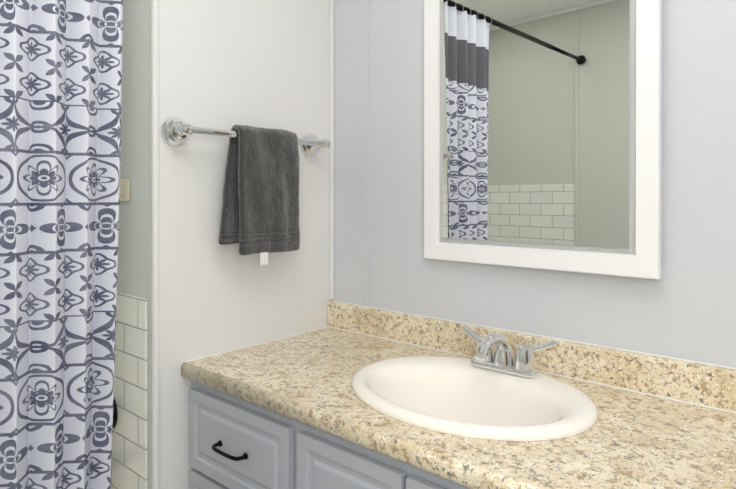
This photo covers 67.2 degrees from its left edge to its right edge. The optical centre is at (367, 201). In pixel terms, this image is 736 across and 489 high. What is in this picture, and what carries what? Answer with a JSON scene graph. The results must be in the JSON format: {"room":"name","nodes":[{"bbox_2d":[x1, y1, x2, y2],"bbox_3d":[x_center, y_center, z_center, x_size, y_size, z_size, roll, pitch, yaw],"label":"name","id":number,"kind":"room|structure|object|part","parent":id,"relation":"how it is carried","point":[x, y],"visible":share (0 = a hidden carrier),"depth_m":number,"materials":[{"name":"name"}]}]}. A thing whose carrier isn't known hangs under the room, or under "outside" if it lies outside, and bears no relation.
{"room":"bathroom","nodes":[
{"label":"bathroom","id":0,"kind":"room"},
{"bbox_2d":[0,0,122,488],"bbox_3d":[-1.052,0.099,0.850,0.058,1.969,1.484,0,0,41],"label":"shower curtain","id":1,"kind":"object","parent":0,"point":[60,99],"visible":1,"depth_m":1.25,"materials":[{"name":"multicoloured fabric"}]},
{"bbox_2d":[117,0,151,488],"bbox_3d":[-0.843,0.019,1.719,0.896,2.440,0.100,0,0,41],"label":"wall","id":2,"kind":"structure","parent":0,"point":[134,277],"depth_m":1.44,"materials":[{"name":"paint"}]},
{"bbox_2d":[119,179,129,200],"bbox_3d":[-0.658,-0.030,1.483,0.060,0.060,0.014,0,0,41],"label":"switch plate","id":3,"kind":"object","parent":2,"relation":"attached to","point":[124,189],"visible":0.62,"depth_m":1.48,"materials":[{"name":"beige plastic"}]},
{"bbox_2d":[110,292,147,488],"bbox_3d":[-0.852,0.531,1.659,0.764,0.567,0.006,0,0,41],"label":"wall tile","id":4,"kind":"structure","parent":2,"relation":"attached to","point":[129,465],"depth_m":1.46,"materials":[{"name":"white tile"}]},
{"bbox_2d":[113,398,117,428],"bbox_3d":[-0.732,0.579,1.517,0.134,0.110,0.056,0,0,44],"label":"tub valve","id":5,"kind":"object","parent":4,"relation":"attached to","point":[115,414],"visible":0.04,"depth_m":1.47,"materials":[{"name":"black metal"}]},
{"bbox_2d":[151,0,159,488],"bbox_3d":[-0.534,0.020,1.392,0.017,2.440,0.017,0,0,41],"label":"trim","id":6,"kind":"structure","parent":2,"relation":"attached to","point":[155,191],"depth_m":1.39,"materials":[{"name":"white paint"}]},
{"bbox_2d":[159,0,330,488],"bbox_3d":[-0.365,0.019,1.658,0.100,2.440,0.628,0,0,41],"label":"wall","id":7,"kind":"structure","parent":0,"point":[226,64],"depth_m":1.54,"materials":[{"name":"white paint"}]},
{"bbox_2d":[160,117,330,264],"bbox_3d":[-0.305,-0.021,1.571,0.103,0.392,0.548,0,0,41],"label":"towel rail","id":8,"kind":"object","parent":7,"relation":"attached to","point":[260,209],"visible":1,"depth_m":1.51,"materials":[{"name":"grey fabric"}]},
{"bbox_2d":[219,124,299,254],"bbox_3d":[-0.300,-0.032,1.552,0.071,0.355,0.251,0,0,41],"label":"towel","id":9,"kind":"object","parent":8,"relation":"hanging from","point":[260,211],"depth_m":1.52,"materials":[{"name":"grey fabric"}]},
{"bbox_2d":[325,300,735,411],"bbox_3d":[0.420,0.379,1.382,1.448,0.083,0.020,0,0,41],"label":"backsplash","id":10,"kind":"structure","parent":0,"relation":"attached to","point":[694,382],"depth_m":1.27,"materials":[{"name":"beige stone"}]},
{"bbox_2d":[333,0,735,367],"bbox_3d":[0.446,0.020,1.412,3.250,2.440,0.142,0,0,41],"label":"wall","id":11,"kind":"structure","parent":0,"point":[684,307],"depth_m":1.35,"materials":[{"name":"grey paint"}]},
{"bbox_2d":[329,0,333,299],"bbox_3d":[-0.121,-0.437,1.851,0.014,1.530,0.014,0,0,41],"label":"trim","id":12,"kind":"structure","parent":11,"relation":"attached to","point":[331,150],"depth_m":1.85,"materials":[{"name":"white paint"}]},
{"bbox_2d":[364,0,368,304],"bbox_3d":[-0.005,-0.436,1.758,0.020,1.530,0.004,0,0,41],"label":"batten","id":13,"kind":"object","parent":11,"relation":"attached to","point":[366,152],"visible":1,"depth_m":1.76,"materials":[{"name":"grey paint"}]},
{"bbox_3d":[0.395,-0.290,1.389,0.618,0.910,0.023,0,0,42],"label":"mirror","id":14,"kind":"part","parent":11,"relation":"part of","materials":[{"name":"mirror"}]},
{"bbox_3d":[-0.265,1.269,0.593,3.250,0.050,2.320,0,0,41],"label":"floor","id":15,"kind":"structure","parent":0,"visible":0},
{"bbox_2d":[182,376,472,488],"bbox_3d":[0.237,0.855,1.171,1.448,0.773,0.582,0,0,41],"label":"bathroom vanity","id":16,"kind":"object","parent":15,"relation":"on","point":[234,443],"depth_m":1.22,"materials":[{"name":"paint"}]},
{"bbox_2d":[181,328,735,488],"bbox_3d":[0.244,0.445,1.179,1.448,0.047,0.558,0,0,41],"label":"countertop","id":17,"kind":"structure","parent":16,"relation":"on","point":[646,441],"depth_m":1.02,"materials":[{"name":"beige stone"}]},
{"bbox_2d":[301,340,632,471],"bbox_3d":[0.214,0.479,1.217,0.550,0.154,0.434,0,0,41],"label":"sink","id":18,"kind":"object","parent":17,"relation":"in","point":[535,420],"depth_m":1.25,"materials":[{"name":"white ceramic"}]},
{"bbox_2d":[457,324,556,375],"bbox_3d":[0.295,0.356,1.292,0.238,0.098,0.154,0,0,41],"label":"faucet","id":19,"kind":"object","parent":17,"relation":"on","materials":[{"name":"silver metal"}]}
]}

